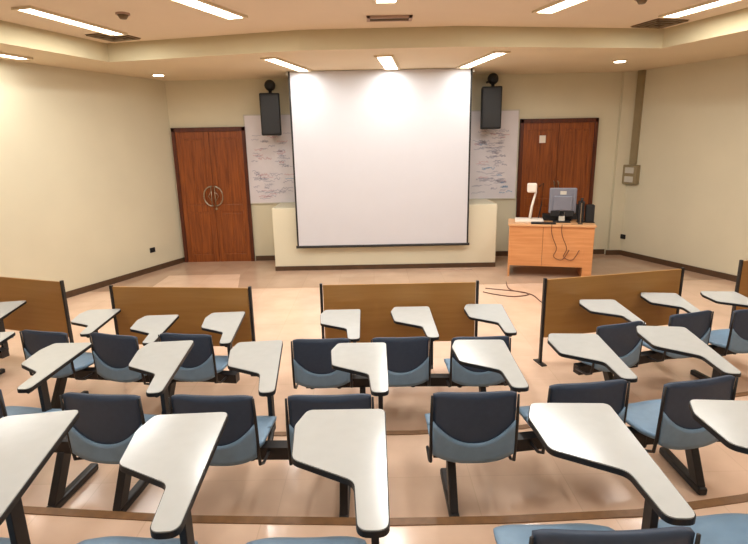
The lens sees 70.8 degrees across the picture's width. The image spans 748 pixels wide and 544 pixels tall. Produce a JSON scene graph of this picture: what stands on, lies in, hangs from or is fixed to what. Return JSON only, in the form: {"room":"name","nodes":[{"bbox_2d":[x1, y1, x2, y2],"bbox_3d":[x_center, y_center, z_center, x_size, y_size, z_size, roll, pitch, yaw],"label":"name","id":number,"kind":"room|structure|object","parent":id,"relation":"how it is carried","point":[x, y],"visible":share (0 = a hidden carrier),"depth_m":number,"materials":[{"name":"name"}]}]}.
{"room":"lecture hall","nodes":[
{"label":"lecture hall","id":0,"kind":"room"},
{"bbox_2d":[0,59,183,291],"bbox_3d":[-5.970,-0.351,3.643,1.620,4.000,14.518,2,14,10],"label":"wall","id":1,"kind":"structure","parent":0,"point":[88,182],"depth_m":8.45,"materials":[{"name":"beige paint"}]},
{"bbox_2d":[66,257,184,297],"bbox_3d":[-5.171,0.558,7.584,0.030,0.100,7.032,4,15,21],"label":"baseboard","id":2,"kind":"structure","parent":1,"relation":"attached to","point":[101,284],"depth_m":9.28,"materials":[{"name":"brown wood"}]},
{"bbox_2d":[0,8,747,80],"bbox_3d":[0.359,-2.115,3.082,13.800,0.260,14.000,-1,14,0],"label":"ceiling","id":3,"kind":"structure","parent":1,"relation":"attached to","point":[534,50],"depth_m":7.21,"materials":[{"name":"paint"}]},
{"bbox_2d":[0,52,32,59],"bbox_3d":[-4.857,-2.688,6.367,0.230,0.025,1.503,2,14,14],"label":"ceiling light","id":4,"kind":"object","parent":3,"relation":"attached to","point":[2,54],"visible":1,"depth_m":6.87,"materials":[{"name":"paint"}]},
{"bbox_2d":[0,54,24,58],"bbox_3d":[-4.857,-2.690,6.366,0.150,0.016,1.443,2,14,14],"label":"diffuser","id":5,"kind":"object","parent":4,"relation":"attached to","point":[1,55],"depth_m":6.87,"materials":[{"name":"white plastic"}]},
{"bbox_2d":[152,73,164,75],"bbox_3d":[-3.665,-3.349,8.938,0.200,0.030,0.200,-1,14,0],"label":"recessed light","id":6,"kind":"object","parent":3,"relation":"attached to","point":[153,74],"visible":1,"depth_m":8.87,"materials":[{"name":"paint"}]},
{"bbox_2d":[260,57,311,71],"bbox_3d":[-1.321,-3.187,8.098,0.250,0.025,1.467,2,14,13],"label":"ceiling light","id":7,"kind":"object","parent":3,"relation":"attached to","point":[278,61],"visible":1,"depth_m":7.97,"materials":[{"name":"paint"}]},
{"bbox_2d":[267,59,306,70],"bbox_3d":[-1.321,-3.190,8.098,0.170,0.016,1.407,2,14,13],"label":"diffuser","id":8,"kind":"object","parent":7,"relation":"attached to","point":[289,65],"depth_m":8.05,"materials":[{"name":"white plastic"}]},
{"bbox_2d":[374,55,399,69],"bbox_3d":[0.218,-3.217,8.098,0.280,0.025,1.439,1,14,6],"label":"ceiling light","id":9,"kind":"object","parent":3,"relation":"attached to","point":[387,62],"visible":1,"depth_m":7.94,"materials":[{"name":"paint"}]},
{"bbox_2d":[377,57,396,68],"bbox_3d":[0.218,-3.219,8.098,0.200,0.016,1.379,1,14,6],"label":"diffuser","id":10,"kind":"object","parent":9,"relation":"attached to","point":[385,62],"depth_m":8.00,"materials":[{"name":"white plastic"}]},
{"bbox_2d":[456,51,510,67],"bbox_3d":[1.628,-3.223,8.016,0.250,0.025,1.582,-4,14,-10],"label":"ceiling light","id":11,"kind":"object","parent":3,"relation":"attached to","point":[492,55],"visible":1,"depth_m":7.85,"materials":[{"name":"paint"}]},
{"bbox_2d":[613,59,626,62],"bbox_3d":[3.906,-3.349,8.356,0.200,0.030,0.200,-1,14,0],"label":"recessed light","id":12,"kind":"object","parent":3,"relation":"attached to","point":[618,60],"visible":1,"depth_m":8.29,"materials":[{"name":"paint"}]},
{"bbox_2d":[286,68,474,247],"bbox_3d":[0.133,-1.948,9.278,3.200,3.051,0.094,-1,14,0],"label":"projection screen","id":13,"kind":"object","parent":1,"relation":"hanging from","point":[381,158],"visible":1,"depth_m":9.23,"materials":[{"name":"fabric"}]},
{"bbox_2d":[23,493,747,525],"bbox_3d":[0.421,1.107,3.351,13.800,0.036,1.453,-1,14,0],"label":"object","id":14,"kind":"structure","parent":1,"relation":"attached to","point":[631,513],"depth_m":2.69,"materials":[{"name":"brown wood"}]},
{"bbox_2d":[274,391,747,435],"bbox_3d":[0.300,1.091,4.455,13.531,0.036,1.102,-2,14,-2],"label":"trim","id":15,"kind":"structure","parent":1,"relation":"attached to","point":[524,426],"depth_m":3.95,"materials":[{"name":"brown wood"}]},
{"bbox_2d":[0,254,747,431],"bbox_3d":[0.428,1.462,3.974,13.800,0.125,14.000,-1,14,0],"label":"floor","id":16,"kind":"structure","parent":0,"point":[286,315],"depth_m":6.77,"materials":[{"name":"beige tile"}]},
{"bbox_2d":[0,347,9,374],"bbox_3d":[-3.974,0.946,5.350,0.437,0.385,0.555,-12,18,-38],"label":"beam","id":17,"kind":"structure","parent":16,"relation":"on","point":[4,352],"depth_m":5.25,"materials":[{"name":"black metal"}]},
{"bbox_2d":[0,332,15,344],"bbox_3d":[-3.012,0.738,3.777,0.511,0.543,1.016,1,14,9],"label":"chair","id":18,"kind":"object","parent":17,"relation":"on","point":[4,336],"visible":1,"depth_m":4.13,"materials":[{"name":"blue plastic"}]},
{"bbox_2d":[0,300,26,348],"bbox_3d":[-3.924,0.554,5.412,0.619,0.543,0.856,2,14,14],"label":"chair","id":19,"kind":"object","parent":17,"relation":"on","point":[6,308],"visible":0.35,"depth_m":5.47,"materials":[{"name":"white laminate"}]},
{"bbox_2d":[0,277,73,342],"bbox_3d":[-4.109,0.499,6.015,1.659,0.935,0.180,4,15,18],"label":"panel","id":20,"kind":"object","parent":16,"relation":"on","point":[46,307],"visible":0.8,"depth_m":5.84,"materials":[{"name":"brown laminate"}]},
{"bbox_2d":[51,367,239,414],"bbox_3d":[-2.077,1.066,4.720,1.782,0.385,0.461,1,14,8],"label":"beam","id":21,"kind":"structure","parent":16,"relation":"on","point":[232,376],"depth_m":4.68,"materials":[{"name":"black metal"}]},
{"bbox_2d":[19,309,120,379],"bbox_3d":[-2.723,0.644,4.959,0.522,0.543,1.050,0,14,5],"label":"chair","id":22,"kind":"object","parent":21,"relation":"on","point":[33,341],"visible":0.48,"depth_m":4.57,"materials":[{"name":"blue plastic"}]},
{"bbox_2d":[89,315,178,384],"bbox_3d":[-2.062,0.671,4.798,0.520,0.543,0.936,1,14,9],"label":"chair","id":23,"kind":"object","parent":21,"relation":"on","point":[112,354],"visible":0.64,"depth_m":4.39,"materials":[{"name":"blue plastic"}]},
{"bbox_2d":[158,311,244,382],"bbox_3d":[-1.438,0.653,4.823,0.551,0.543,1.006,1,14,9],"label":"chair","id":24,"kind":"object","parent":21,"relation":"on","point":[201,363],"visible":0.78,"depth_m":4.37,"materials":[{"name":"blue plastic"}]},
{"bbox_2d":[109,285,255,375],"bbox_3d":[-1.974,0.594,5.467,1.539,0.935,0.180,0,14,6],"label":"panel","id":25,"kind":"object","parent":16,"relation":"on","point":[192,305],"visible":0.51,"depth_m":5.40,"materials":[{"name":"brown laminate"}]},
{"bbox_2d":[275,262,494,270],"bbox_3d":[0.213,-0.100,9.839,4.110,0.085,0.020,-1,14,0],"label":"baseboard","id":26,"kind":"structure","parent":16,"relation":"on","point":[482,264],"depth_m":9.83,"materials":[{"name":"brown wood"}]},
{"bbox_2d":[319,280,478,342],"bbox_3d":[0.265,0.556,5.449,1.650,0.935,0.180,-1,14,0],"label":"panel","id":27,"kind":"object","parent":16,"relation":"on","point":[446,301],"visible":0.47,"depth_m":5.38,"materials":[{"name":"brown laminate"}]},
{"bbox_2d":[306,374,505,393],"bbox_3d":[0.284,1.070,4.524,1.716,0.385,0.480,-1,14,0],"label":"beam","id":28,"kind":"structure","parent":16,"relation":"on","point":[362,382],"depth_m":4.44,"materials":[{"name":"black metal"}]},
{"bbox_2d":[291,309,360,388],"bbox_3d":[-0.389,0.653,4.740,0.541,0.543,1.153,-1,14,0],"label":"chair","id":29,"kind":"object","parent":28,"relation":"on","point":[311,363],"visible":0.77,"depth_m":4.20,"materials":[{"name":"blue plastic"}]},
{"bbox_2d":[371,306,438,386],"bbox_3d":[0.267,0.635,4.765,0.592,0.543,1.203,-1,14,0],"label":"chair","id":30,"kind":"object","parent":28,"relation":"on","point":[409,359],"visible":0.77,"depth_m":4.20,"materials":[{"name":"blue plastic"}]},
{"bbox_2d":[444,304,516,387],"bbox_3d":[0.968,0.620,4.769,0.615,0.543,1.367,2,14,13],"label":"chair","id":31,"kind":"object","parent":28,"relation":"on","point":[496,314],"visible":0.59,"depth_m":4.20,"materials":[{"name":"white plastic"}]},
{"bbox_2d":[483,288,528,296],"bbox_3d":[2.038,0.324,8.143,0.695,0.014,0.333,5,15,24],"label":"power cable","id":32,"kind":"object","parent":16,"relation":"on","point":[485,288],"visible":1,"depth_m":8.11,"materials":[{"name":"brown rubber"}]},
{"bbox_2d":[506,281,541,302],"bbox_3d":[2.569,0.433,7.656,0.321,0.018,2.377,-8,15,-24],"label":"cable","id":33,"kind":"object","parent":16,"relation":"on","point":[506,281],"visible":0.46,"depth_m":8.14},
{"bbox_2d":[507,219,596,276],"bbox_3d":[3.044,-0.417,9.167,1.400,0.920,0.650,2,14,14],"label":"desk","id":34,"kind":"object","parent":16,"relation":"on","point":[525,248],"visible":0.88,"depth_m":8.86,"materials":[{"name":"brown wood"}]},
{"bbox_2d":[515,183,543,222],"bbox_3d":[2.683,-1.197,9.055,0.470,0.662,0.300,2,14,14],"label":"camera","id":35,"kind":"object","parent":34,"relation":"on","point":[531,187],"visible":0.94,"depth_m":9.01,"materials":[{"name":"white plastic"}]},
{"bbox_2d":[531,222,555,224],"bbox_3d":[2.853,-0.825,8.862,0.400,0.026,0.120,2,14,14],"label":"keyboard","id":36,"kind":"object","parent":34,"relation":"on","point":[553,223],"visible":1,"depth_m":8.83,"materials":[{"name":"grey plastic"}]},
{"bbox_2d":[542,213,571,220],"bbox_3d":[3.205,-0.966,9.229,0.480,0.110,0.166,2,14,14],"label":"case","id":37,"kind":"object","parent":34,"relation":"on","point":[546,216],"visible":0.55,"depth_m":9.18,"materials":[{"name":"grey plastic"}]},
{"bbox_2d":[551,225,568,259],"bbox_3d":[3.108,-0.493,8.791,0.314,0.609,0.034,1,14,9],"label":"cable","id":38,"kind":"object","parent":34,"relation":"hanging from","point":[551,225],"visible":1,"depth_m":8.81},
{"bbox_2d":[548,188,576,222],"bbox_3d":[3.208,-1.141,8.958,0.440,0.580,0.220,2,14,14],"label":"monitor","id":39,"kind":"object","parent":34,"relation":"on","point":[562,201],"visible":0.99,"depth_m":8.89,"materials":[{"name":"grey plastic"}]},
{"bbox_2d":[561,227,579,260],"bbox_3d":[3.263,-0.487,8.753,0.314,0.609,0.034,1,14,9],"label":"cable","id":40,"kind":"object","parent":34,"relation":"hanging from","point":[561,227],"visible":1,"depth_m":8.78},
{"bbox_2d":[576,201,584,222],"bbox_3d":[3.506,-1.022,8.913,0.110,0.360,0.160,2,14,14],"label":"speaker","id":41,"kind":"object","parent":34,"relation":"on","point":[579,202],"visible":0.87,"depth_m":8.86},
{"bbox_2d":[578,198,583,223],"bbox_3d":[3.432,-1.008,8.712,0.080,0.433,0.078,2,14,14],"label":"microphone stand","id":42,"kind":"object","parent":34,"relation":"on","point":[581,198],"visible":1,"depth_m":8.70,"materials":[{"name":"metal"}]},
{"bbox_2d":[584,204,594,222],"bbox_3d":[3.643,-0.987,8.887,0.156,0.300,0.160,2,14,14],"label":"speaker","id":43,"kind":"object","parent":34,"relation":"on","point":[589,208],"visible":0.99,"depth_m":8.83},
{"bbox_2d":[572,203,577,219],"bbox_3d":[3.686,-0.698,9.816,0.529,1.119,0.558,0,14,2],"label":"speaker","id":44,"kind":"object","parent":16,"relation":"on","point":[576,213],"visible":0.03,"depth_m":9.92,"materials":[{"name":"grey plastic"}]},
{"bbox_2d":[533,267,684,366],"bbox_3d":[2.559,0.461,5.655,1.696,0.935,0.180,-4,14,-12],"label":"panel","id":45,"kind":"object","parent":16,"relation":"on","point":[561,312],"visible":0.68,"depth_m":5.57,"materials":[{"name":"brown laminate"}]},
{"bbox_2d":[573,344,736,380],"bbox_3d":[2.711,0.928,4.905,1.923,0.385,0.460,-4,14,-12],"label":"beam","id":46,"kind":"structure","parent":16,"relation":"on","point":[585,368],"depth_m":4.83,"materials":[{"name":"black metal"}]},
{"bbox_2d":[575,299,645,374],"bbox_3d":[2.084,0.565,4.904,0.733,0.543,1.176,0,14,3],"label":"chair","id":47,"kind":"object","parent":46,"relation":"on","point":[622,338],"visible":0.59,"depth_m":4.43,"materials":[{"name":"blue plastic"}]},
{"bbox_2d":[640,292,713,361],"bbox_3d":[2.803,0.497,5.122,0.663,0.543,1.201,2,14,12],"label":"chair","id":48,"kind":"object","parent":46,"relation":"on","point":[698,322],"visible":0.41,"depth_m":4.67,"materials":[{"name":"plastic"}]},
{"bbox_2d":[700,291,747,355],"bbox_3d":[3.445,0.474,5.165,0.734,0.543,1.077,0,14,6],"label":"chair","id":49,"kind":"object","parent":46,"relation":"on","point":[734,339],"visible":0.78,"depth_m":4.82,"materials":[{"name":"plastic"}]},
{"bbox_2d":[729,260,747,328],"bbox_3d":[4.891,0.245,6.339,1.530,0.935,0.180,-6,15,-18],"label":"panel","id":50,"kind":"object","parent":16,"relation":"on","point":[741,287],"visible":0.48,"depth_m":6.06,"materials":[{"name":"brown laminate"}]},
{"bbox_2d":[0,0,747,42],"bbox_3d":[0.255,-2.327,3.028,14.600,0.200,14.400,-1,14,0],"label":"ceiling","id":51,"kind":"structure","parent":0,"point":[148,20],"depth_m":6.09,"materials":[{"name":"paint"}]},
{"bbox_2d":[11,5,127,35],"bbox_3d":[-3.492,-2.920,6.160,0.250,0.025,1.498,2,14,13],"label":"recessed light","id":52,"kind":"object","parent":51,"relation":"in","point":[31,10],"visible":1,"depth_m":6.01,"materials":[{"name":"paint"}]},
{"bbox_2d":[85,33,140,41],"bbox_3d":[-3.481,-3.137,7.034,0.480,0.028,0.480,3,15,17],"label":"ceiling vent","id":53,"kind":"object","parent":51,"relation":"in","point":[96,35],"visible":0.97,"depth_m":7.02,"materials":[{"name":"metal"}]},
{"bbox_2d":[115,11,129,19],"bbox_3d":[-2.775,-2.830,5.815,0.150,0.060,0.150,-1,14,0],"label":"smoke detector","id":54,"kind":"object","parent":51,"relation":"attached to","point":[122,15],"visible":1,"depth_m":5.78,"materials":[{"name":"white plastic"}]},
{"bbox_2d":[168,0,247,19],"bbox_3d":[-1.829,-2.771,5.433,0.280,0.025,1.449,4,15,20],"label":"recessed light","id":55,"kind":"object","parent":51,"relation":"in","point":[205,6],"visible":1,"depth_m":5.63,"materials":[{"name":"paint"}]},
{"bbox_2d":[373,0,399,3],"bbox_3d":[0.139,-2.647,4.787,0.280,0.025,1.530,-1,14,-1],"label":"recessed light","id":56,"kind":"object","parent":51,"relation":"in","point":[374,1],"visible":1,"depth_m":5.47,"materials":[{"name":"paint"}]},
{"bbox_2d":[377,0,395,2],"bbox_3d":[0.139,-2.650,4.787,0.200,0.016,1.470,-1,14,-1],"label":"diffuser","id":57,"kind":"object","parent":56,"relation":"attached to","point":[378,1],"depth_m":5.47,"materials":[{"name":"white plastic"}]},
{"bbox_2d":[367,15,412,21],"bbox_3d":[0.182,-3.007,6.239,0.540,0.030,0.200,-1,14,0],"label":"ceiling vent","id":58,"kind":"object","parent":51,"relation":"in","point":[370,18],"visible":1,"depth_m":6.17,"materials":[{"name":"white metal"}]},
{"bbox_2d":[532,0,589,13],"bbox_3d":[2.181,-2.838,5.394,0.280,0.025,1.544,-5,15,-16],"label":"recessed light","id":59,"kind":"object","parent":51,"relation":"in","point":[557,6],"visible":1,"depth_m":5.81,"materials":[{"name":"paint"}]},
{"bbox_2d":[634,0,646,4],"bbox_3d":[2.845,-2.880,5.582,0.150,0.060,0.150,-1,14,0],"label":"smoke detector","id":60,"kind":"object","parent":51,"relation":"attached to","point":[640,2],"visible":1,"depth_m":5.56,"materials":[{"name":"white plastic"}]},
{"bbox_2d":[630,18,687,28],"bbox_3d":[3.719,-3.231,6.859,0.480,0.028,0.480,-5,14,-15],"label":"ceiling vent","id":61,"kind":"object","parent":51,"relation":"in","point":[658,23],"visible":1,"depth_m":6.79,"materials":[{"name":"metal"}]},
{"bbox_2d":[658,0,742,18],"bbox_3d":[3.829,-2.949,5.714,0.280,0.025,1.601,-5,15,-16],"label":"recessed light","id":62,"kind":"object","parent":51,"relation":"in","point":[711,4],"visible":1,"depth_m":6.03,"materials":[{"name":"paint"}]},
{"bbox_2d":[0,502,747,543],"bbox_3d":[0.437,1.913,0.582,13.800,0.250,7.200,-1,14,0],"label":"floor","id":63,"kind":"structure","parent":0,"point":[42,529],"depth_m":2.63,"materials":[{"name":"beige tile"}]},
{"bbox_3d":[-0.904,1.304,1.815,1.948,0.385,0.580,-1,14,0],"label":"beam","id":64,"kind":"structure","parent":63,"relation":"on","visible":0},
{"bbox_2d":[0,410,79,543],"bbox_3d":[-1.488,0.899,1.980,0.574,0.543,1.029,1,14,8],"label":"chair","id":65,"kind":"object","parent":64,"relation":"on","point":[27,441],"visible":1,"depth_m":2.10,"materials":[{"name":"blue plastic"}]},
{"bbox_2d":[77,412,227,543],"bbox_3d":[-0.855,0.895,1.947,0.510,0.543,1.004,0,14,4],"label":"chair","id":66,"kind":"object","parent":64,"relation":"on","point":[173,453],"visible":1,"depth_m":2.01,"materials":[{"name":"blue plastic"}]},
{"bbox_2d":[246,409,389,543],"bbox_3d":[-0.219,0.885,1.938,0.551,0.543,1.010,-1,14,0],"label":"chair","id":67,"kind":"object","parent":64,"relation":"on","point":[348,447],"visible":1,"depth_m":2.02,"materials":[{"name":"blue plastic"}]},
{"bbox_3d":[1.064,1.253,1.869,1.210,0.385,0.510,-1,14,0],"label":"beam","id":68,"kind":"structure","parent":63,"relation":"on","visible":0},
{"bbox_2d":[493,403,700,543],"bbox_3d":[0.750,0.858,1.972,0.649,0.543,0.990,-1,14,0],"label":"chair","id":69,"kind":"object","parent":68,"relation":"on","point":[593,435],"visible":1,"depth_m":1.97,"materials":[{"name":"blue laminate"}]},
{"bbox_2d":[658,399,747,543],"bbox_3d":[1.436,0.840,1.991,0.804,0.543,0.946,-2,14,-5],"label":"chair","id":70,"kind":"object","parent":68,"relation":"on","point":[726,420],"visible":0.7,"depth_m":2.10,"materials":[{"name":"white plastic"}]},
{"bbox_2d":[21,396,747,517],"bbox_3d":[0.438,1.992,1.194,13.800,0.200,8.350,-1,14,0],"label":"floor","id":71,"kind":"structure","parent":0,"point":[533,483],"depth_m":3.33,"materials":[{"name":"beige tile"}]},
{"bbox_2d":[47,435,350,516],"bbox_3d":[-1.666,1.194,3.348,3.236,0.385,0.616,1,14,9],"label":"beam","id":72,"kind":"structure","parent":71,"relation":"on","point":[60,494],"depth_m":3.17,"materials":[{"name":"black metal"}]},
{"bbox_2d":[0,343,91,417],"bbox_3d":[-2.239,0.792,3.501,0.488,0.543,1.029,1,14,9],"label":"chair","id":73,"kind":"object","parent":72,"relation":"on","point":[45,363],"visible":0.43,"depth_m":3.51,"materials":[{"name":"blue plastic"}]},
{"bbox_2d":[59,340,193,463],"bbox_3d":[-1.456,0.792,3.441,0.503,0.543,1.150,-1,14,2],"label":"chair","id":74,"kind":"object","parent":72,"relation":"on","point":[106,425],"visible":0.73,"depth_m":2.91,"materials":[{"name":"blue plastic"}]},
{"bbox_2d":[168,340,282,465],"bbox_3d":[-0.823,0.787,3.412,0.498,0.543,1.158,0,14,4],"label":"chair","id":75,"kind":"object","parent":72,"relation":"on","point":[243,436],"visible":0.71,"depth_m":2.88,"materials":[{"name":"blue plastic"}]},
{"bbox_2d":[285,342,388,465],"bbox_3d":[-0.191,0.788,3.359,0.571,0.543,1.085,-1,14,0],"label":"chair","id":76,"kind":"object","parent":72,"relation":"on","point":[369,360],"visible":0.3,"depth_m":3.18,"materials":[{"name":"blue plastic"}]},
{"bbox_2d":[433,426,706,516],"bbox_3d":[1.256,1.155,3.281,1.831,0.385,0.460,-3,14,-7],"label":"beam","id":77,"kind":"structure","parent":71,"relation":"on","point":[693,475],"depth_m":3.20,"materials":[{"name":"black metal"}]},
{"bbox_2d":[425,340,528,462],"bbox_3d":[0.626,0.770,3.369,0.655,0.543,1.106,-1,14,0],"label":"chair","id":78,"kind":"object","parent":77,"relation":"on","point":[463,427],"visible":1,"depth_m":2.84,"materials":[{"name":"blue fabric"}]},
{"bbox_2d":[516,333,637,453],"bbox_3d":[1.275,0.739,3.441,0.713,0.543,1.154,0,14,5],"label":"chair","id":79,"kind":"object","parent":77,"relation":"on","point":[591,348],"visible":0.38,"depth_m":3.21,"materials":[{"name":"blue plastic"}]},
{"bbox_2d":[624,326,740,452],"bbox_3d":[1.991,0.717,3.475,0.686,0.543,1.454,9,17,34],"label":"chair","id":80,"kind":"object","parent":77,"relation":"on","point":[668,420],"visible":0.72,"depth_m":2.96,"materials":[{"name":"blue plastic"}]},
{"bbox_2d":[165,72,621,260],"bbox_3d":[0.259,-2.152,10.389,14.600,4.000,0.200,-1,14,0],"label":"wall","id":81,"kind":"structure","parent":0,"point":[190,103],"depth_m":10.04,"materials":[{"name":"beige paint"}]},
{"bbox_2d":[170,127,254,261],"bbox_3d":[-3.159,-1.488,10.385,1.420,2.640,0.098,-1,14,0],"label":"door","id":82,"kind":"structure","parent":81,"relation":"in","point":[211,163],"depth_m":10.37,"materials":[{"name":"brown wood"}]},
{"bbox_2d":[259,80,281,135],"bbox_3d":[-1.922,-3.031,9.741,0.360,0.980,0.562,-4,14,-10],"label":"wall speaker","id":83,"kind":"object","parent":81,"relation":"attached to","point":[270,114],"visible":1,"depth_m":9.50,"materials":[{"name":"grey plastic"}]},
{"bbox_2d":[260,94,280,133],"bbox_3d":[-1.871,-2.851,9.509,0.320,0.680,0.015,-4,14,-10],"label":"grille","id":84,"kind":"object","parent":83,"relation":"attached to","point":[270,114],"depth_m":9.50,"materials":[{"name":"black fabric"}]},
{"bbox_2d":[243,109,519,203],"bbox_3d":[0.157,-2.228,10.245,5.280,1.700,0.030,-1,14,0],"label":"whiteboard","id":85,"kind":"object","parent":81,"relation":"attached to","point":[493,152],"visible":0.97,"depth_m":10.25,"materials":[{"name":"ceramic"}]},
{"bbox_2d":[272,199,496,265],"bbox_3d":[0.201,-0.740,10.164,4.110,1.170,0.920,-1,14,0],"label":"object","id":86,"kind":"structure","parent":81,"relation":"attached to","point":[481,247],"depth_m":9.78,"materials":[{"name":"beige paint"}]},
{"bbox_2d":[184,249,618,260],"bbox_3d":[0.539,-0.324,10.681,8.830,0.100,0.120,-1,14,0],"label":"baseboard","id":87,"kind":"structure","parent":81,"relation":"attached to","point":[595,251],"depth_m":10.72,"materials":[{"name":"brown wood"}]},
{"bbox_2d":[480,73,501,128],"bbox_3d":[2.159,-3.149,9.734,0.360,0.980,0.565,1,14,8],"label":"wall speaker","id":88,"kind":"object","parent":81,"relation":"attached to","point":[491,96],"visible":1,"depth_m":9.49,"materials":[{"name":"grey plastic"}]},
{"bbox_2d":[482,88,500,126],"bbox_3d":[2.124,-2.966,9.498,0.320,0.680,0.015,1,14,8],"label":"grille","id":89,"kind":"object","parent":88,"relation":"attached to","point":[491,97],"depth_m":9.49,"materials":[{"name":"black fabric"}]},
{"bbox_2d":[516,118,598,245],"bbox_3d":[3.579,-1.636,10.378,1.500,2.680,0.102,-1,14,0],"label":"door","id":90,"kind":"structure","parent":81,"relation":"in","point":[567,157],"depth_m":10.25,"materials":[{"name":"brown wood"}]},
{"bbox_2d":[539,135,545,142],"bbox_3d":[3.251,-2.563,10.151,0.120,0.140,0.006,-1,14,0],"label":"paper notice","id":91,"kind":"object","parent":90,"relation":"attached to","point":[542,138],"visible":1,"depth_m":10.15,"materials":[{"name":"white paper"}]},
{"bbox_2d":[606,71,636,249],"bbox_3d":[4.829,-2.058,10.280,0.235,3.500,0.100,-1,14,0],"label":"pillar","id":92,"kind":"structure","parent":81,"relation":"attached to","point":[628,85],"depth_m":10.19,"materials":[{"name":"beige paint"}]},
{"bbox_2d":[620,54,747,275],"bbox_3d":[6.820,-0.591,3.621,1.480,4.000,14.471,-3,14,-9],"label":"wall","id":93,"kind":"structure","parent":0,"point":[688,205],"depth_m":8.99,"materials":[{"name":"beige paint"}]},
{"bbox_2d":[622,165,640,183],"bbox_3d":[4.945,-1.879,10.129,0.110,0.360,0.320,-7,15,-22],"label":"switch box","id":94,"kind":"object","parent":93,"relation":"attached to","point":[631,173],"visible":1,"depth_m":10.06,"materials":[{"name":"grey plastic"}]},
{"bbox_2d":[624,176,632,181],"bbox_3d":[4.900,-1.786,10.132,0.010,0.110,0.200,-7,15,-22],"label":"switch","id":95,"kind":"object","parent":94,"relation":"attached to","point":[626,178],"depth_m":10.12,"materials":[{"name":"grey plastic"}]},
{"bbox_2d":[625,167,633,172],"bbox_3d":[4.897,-1.951,10.091,0.010,0.110,0.200,-7,15,-22],"label":"switch","id":96,"kind":"object","parent":94,"relation":"attached to","point":[627,169],"depth_m":10.08,"materials":[{"name":"grey plastic"}]},
{"bbox_2d":[629,70,645,163],"bbox_3d":[4.953,-2.891,9.888,0.050,1.700,0.140,-7,15,-22],"label":"conduit","id":97,"kind":"object","parent":93,"relation":"attached to","point":[641,77],"visible":1,"depth_m":9.86,"materials":[{"name":"grey metal"}]},
{"bbox_2d":[619,250,736,281],"bbox_3d":[6.170,0.336,7.601,0.131,0.100,6.935,-6,15,-19],"label":"baseboard","id":98,"kind":"structure","parent":93,"relation":"attached to","point":[717,274],"depth_m":9.41,"materials":[{"name":"brown wood"}]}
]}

